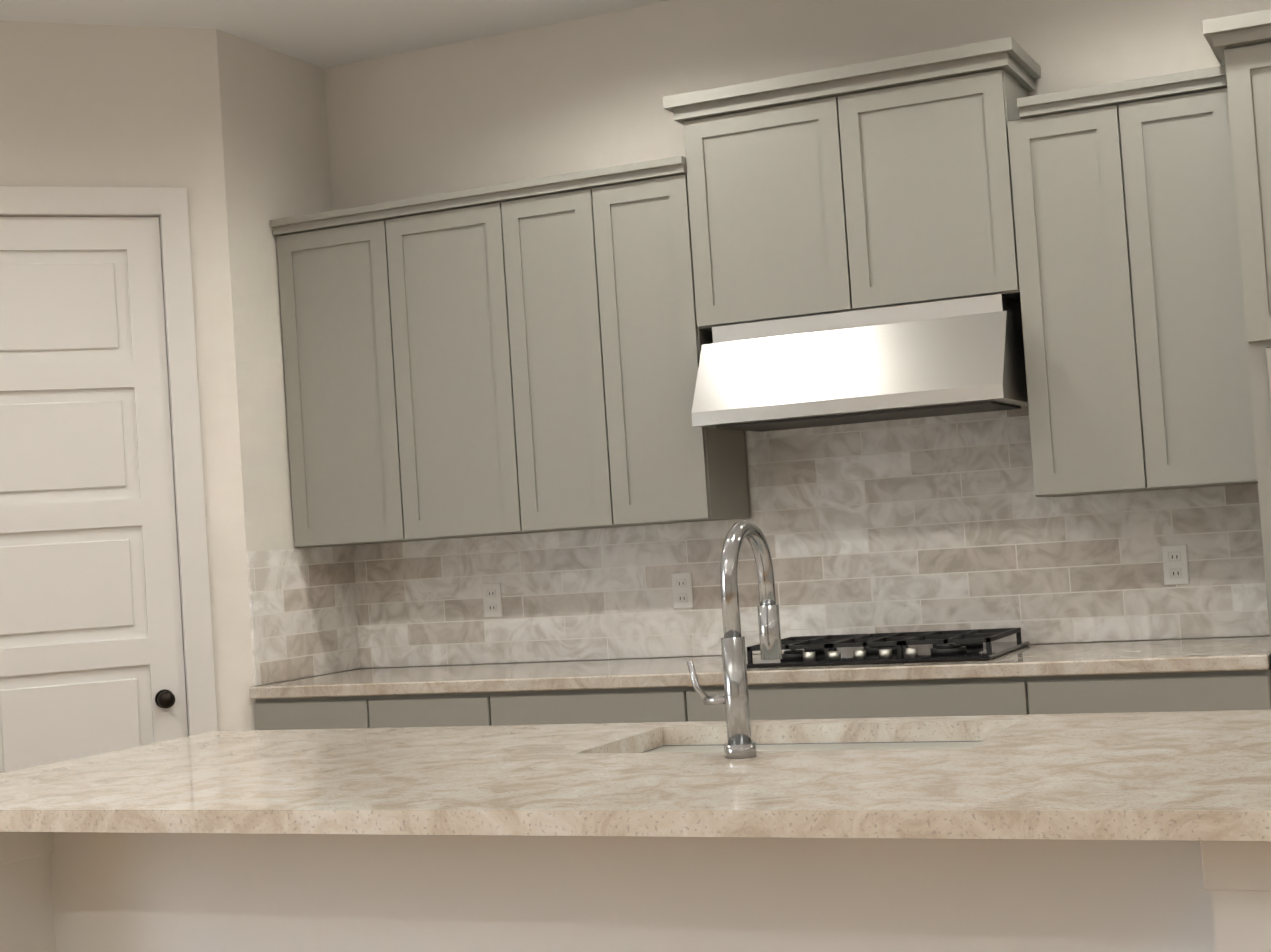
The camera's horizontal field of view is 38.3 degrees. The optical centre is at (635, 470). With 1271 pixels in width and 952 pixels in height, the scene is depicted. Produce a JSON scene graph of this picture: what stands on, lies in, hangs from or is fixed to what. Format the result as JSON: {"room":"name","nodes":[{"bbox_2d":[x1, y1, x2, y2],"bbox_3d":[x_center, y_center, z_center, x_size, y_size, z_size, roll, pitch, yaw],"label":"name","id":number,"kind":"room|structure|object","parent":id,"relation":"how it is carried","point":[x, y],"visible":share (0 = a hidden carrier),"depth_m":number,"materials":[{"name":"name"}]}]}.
{"room":"kitchen","nodes":[
{"label":"kitchen","id":0,"kind":"room"},
{"bbox_2d":[0,21,254,730],"bbox_3d":[-1.862,0.068,5.733,1.230,3.150,0.120,-3,-2,-21],"label":"wall","id":1,"kind":"structure","parent":0,"point":[88,105],"depth_m":5.86,"materials":[{"name":"beige paint"}]},
{"bbox_2d":[0,217,187,773],"bbox_3d":[-1.770,0.414,5.678,0.702,2.428,0.113,-3,-2,-21],"label":"pantry door","id":2,"kind":"structure","parent":1,"relation":"in","point":[91,653],"depth_m":5.74,"materials":[{"name":"white wood"}]},
{"bbox_2d":[0,186,217,735],"bbox_3d":[-1.789,0.376,5.722,0.880,2.525,0.118,-3,-2,-21],"label":"door frame","id":3,"kind":"structure","parent":1,"relation":"attached to","point":[169,205],"depth_m":5.82,"materials":[{"name":"white wood"}]},
{"bbox_2d":[216,29,359,702],"bbox_3d":[-1.186,0.041,6.200,0.100,3.150,0.620,-5,-2,24],"label":"wall","id":4,"kind":"structure","parent":0,"point":[275,135],"depth_m":6.05,"materials":[{"name":"beige paint"}]},
{"bbox_2d":[246,546,359,685],"bbox_3d":[-1.110,0.478,6.158,0.009,0.431,0.611,-5,-2,24],"label":"backsplash","id":5,"kind":"structure","parent":4,"relation":"attached to","point":[303,612],"depth_m":6.13,"materials":[{"name":"tile"}]},
{"bbox_2d":[0,0,671,67],"bbox_3d":[1.668,-1.661,3.610,10.220,0.420,14.480,-5,-2,24],"label":"ceiling","id":6,"kind":"structure","parent":0,"point":[325,33],"depth_m":5.94,"materials":[{"name":"paint"}]},
{"bbox_2d":[324,0,1270,668],"bbox_3d":[0.218,-0.060,5.970,5.400,3.150,0.105,-5,-2,24],"label":"wall","id":7,"kind":"structure","parent":0,"point":[580,94],"depth_m":6.02,"materials":[{"name":"beige paint"}]},
{"bbox_2d":[270,205,420,547],"bbox_3d":[-0.884,-0.295,6.203,0.489,1.080,0.350,-5,-2,24],"label":"upper cabinet","id":8,"kind":"object","parent":7,"relation":"attached to","point":[348,374],"depth_m":6.05,"materials":[{"name":"wood"}]},
{"bbox_2d":[401,185,540,539],"bbox_3d":[-0.520,-0.325,6.040,0.550,1.080,0.350,-5,-2,24],"label":"upper cabinet","id":9,"kind":"object","parent":7,"relation":"attached to","point":[465,266],"depth_m":5.86,"materials":[{"name":"wood"}]},
{"bbox_2d":[517,169,632,531],"bbox_3d":[-0.179,-0.353,5.888,0.440,1.080,0.350,-5,-2,24],"label":"upper cabinet","id":10,"kind":"object","parent":7,"relation":"attached to","point":[572,313],"depth_m":5.71,"materials":[{"name":"wood"}]},
{"bbox_2d":[609,157,749,525],"bbox_3d":[0.086,-0.375,5.769,0.380,1.080,0.350,-5,-2,24],"label":"upper cabinet","id":11,"kind":"object","parent":7,"relation":"attached to","point":[676,476],"depth_m":5.60,"materials":[{"name":"wood"}]},
{"bbox_2d":[677,73,872,316],"bbox_3d":[0.484,-0.783,5.594,0.549,0.671,0.350,-5,-2,24],"label":"upper cabinet","id":12,"kind":"object","parent":7,"relation":"attached to","point":[777,197],"depth_m":5.43,"materials":[{"name":"wood"}]},
{"bbox_2d":[353,407,1269,667],"bbox_3d":[0.405,0.076,5.823,3.100,1.011,0.009,-5,-2,24],"label":"backsplash","id":13,"kind":"structure","parent":7,"relation":"attached to","point":[942,523],"depth_m":5.68,"materials":[{"name":"tile"}]},
{"bbox_2d":[482,583,502,617],"bbox_3d":[-0.486,0.442,6.209,0.070,0.115,0.009,-5,-2,24],"label":"outlet","id":14,"kind":"object","parent":13,"relation":"attached to","point":[492,599],"depth_m":6.21,"materials":[{"name":"white plastic"}]},
{"bbox_2d":[671,572,693,608],"bbox_3d":[0.151,0.389,5.924,0.070,0.115,0.009,-5,-2,24],"label":"outlet","id":15,"kind":"object","parent":13,"relation":"attached to","point":[682,592],"depth_m":5.92,"materials":[{"name":"white plastic"}]},
{"bbox_2d":[1162,544,1188,584],"bbox_3d":[1.562,0.273,5.293,0.070,0.115,0.009,-5,-2,24],"label":"outlet","id":16,"kind":"object","parent":13,"relation":"attached to","point":[1175,564],"depth_m":5.29,"materials":[{"name":"white plastic"}]},
{"bbox_2d":[677,281,1020,436],"bbox_3d":[0.679,-0.312,5.417,0.920,0.302,0.508,-5,-2,24],"label":"range hood","id":17,"kind":"object","parent":7,"relation":"attached to","point":[953,350],"depth_m":5.26,"materials":[{"name":"metal"}]},
{"bbox_2d":[857,49,1036,296],"bbox_3d":[0.875,-0.815,5.419,0.550,0.671,0.350,-5,-2,24],"label":"upper cabinet","id":18,"kind":"object","parent":7,"relation":"attached to","point":[941,190],"depth_m":5.23,"materials":[{"name":"wood"}]},
{"bbox_2d":[1009,85,1172,496],"bbox_3d":[1.317,-0.480,5.219,0.368,1.089,0.350,-5,-2,24],"label":"upper cabinet","id":19,"kind":"object","parent":7,"relation":"attached to","point":[1083,275],"depth_m":5.06,"materials":[{"name":"wood"}]},
{"bbox_2d":[1145,73,1248,488],"bbox_3d":[1.543,-0.499,5.118,0.367,1.089,0.350,-5,-2,24],"label":"upper cabinet","id":20,"kind":"object","parent":7,"relation":"attached to","point":[1183,114],"depth_m":4.95,"materials":[{"name":"wood"}]},
{"bbox_3d":[1.867,1.371,3.498,10.220,0.100,14.480,-5,-2,24],"label":"floor","id":21,"kind":"structure","parent":0,"visible":0},
{"bbox_2d":[254,697,384,729],"bbox_3d":[-0.846,1.153,6.023,0.489,0.876,0.628,-5,-2,24],"label":"base cabinet","id":22,"kind":"object","parent":21,"relation":"on","point":[297,713],"depth_m":5.75,"materials":[{"name":"wood"}]},
{"bbox_2d":[385,693,508,727],"bbox_3d":[-0.481,1.123,5.860,0.550,0.876,0.628,-5,-2,24],"label":"base cabinet","id":23,"kind":"object","parent":21,"relation":"on","point":[438,709],"depth_m":5.56,"materials":[{"name":"wood"}]},
{"bbox_2d":[509,689,708,724],"bbox_3d":[0.005,1.083,5.643,0.760,0.876,0.628,-5,-2,24],"label":"base cabinet","id":24,"kind":"object","parent":21,"relation":"on","point":[578,706],"depth_m":5.34,"materials":[{"name":"wood"}]},
{"bbox_2d":[0,832,1270,951],"bbox_3d":[0.004,1.000,3.379,2.508,0.875,0.944,-5,-2,24],"label":"kitchen island","id":25,"kind":"object","parent":21,"relation":"on","point":[58,893],"depth_m":3.07,"materials":[{"name":"paint"}]},
{"bbox_2d":[0,710,1270,843],"bbox_3d":[-0.055,0.542,3.318,2.610,0.038,1.150,-5,-2,24],"label":"island countertop","id":26,"kind":"structure","parent":25,"relation":"on","point":[1184,777],"depth_m":2.99,"materials":[{"name":"beige stone"}]},
{"bbox_2d":[687,520,781,755],"bbox_3d":[0.180,0.299,3.315,0.119,0.415,0.238,-5,-2,24],"label":"faucet","id":27,"kind":"object","parent":26,"relation":"on","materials":[{"name":"silver metal"}]},
{"bbox_2d":[620,732,991,751],"bbox_3d":[0.322,0.650,3.455,0.774,0.242,0.434,-5,-2,24],"label":"sink","id":28,"kind":"object","parent":26,"relation":"in","point":[826,739],"depth_m":3.63,"materials":[{"name":"beige stone"}]},
{"bbox_2d":[705,677,1056,720],"bbox_3d":[0.742,1.023,5.313,1.100,0.876,0.628,-5,-2,24],"label":"base cabinet","id":29,"kind":"object","parent":21,"relation":"on","point":[998,695],"depth_m":4.99,"materials":[{"name":"wood"}]},
{"bbox_2d":[249,636,1264,700],"bbox_3d":[0.307,0.598,5.501,3.093,0.038,0.646,-5,-2,24],"label":"countertop","id":30,"kind":"structure","parent":29,"relation":"on","point":[1230,654],"depth_m":5.22,"materials":[{"name":"beige stone"}]},
{"bbox_2d":[746,628,1029,668],"bbox_3d":[0.719,0.518,5.353,0.760,0.054,0.514,-5,-2,24],"label":"cooktop","id":31,"kind":"object","parent":30,"relation":"in","point":[874,648],"depth_m":5.25,"materials":[{"name":"black metal"}]},
{"bbox_2d":[1053,673,1268,713],"bbox_3d":[1.441,0.965,5.001,0.674,0.876,0.628,-5,-2,24],"label":"base cabinet","id":32,"kind":"object","parent":21,"relation":"on","point":[1138,692],"depth_m":4.70,"materials":[{"name":"wood"}]},
{"bbox_2d":[1213,17,1270,709],"bbox_3d":[2.116,0.102,4.696,0.921,2.486,0.645,-5,-2,24],"label":"tall cabinet","id":33,"kind":"object","parent":21,"relation":"on","point":[1243,51],"depth_m":4.62,"materials":[{"name":"wood"}]}
]}

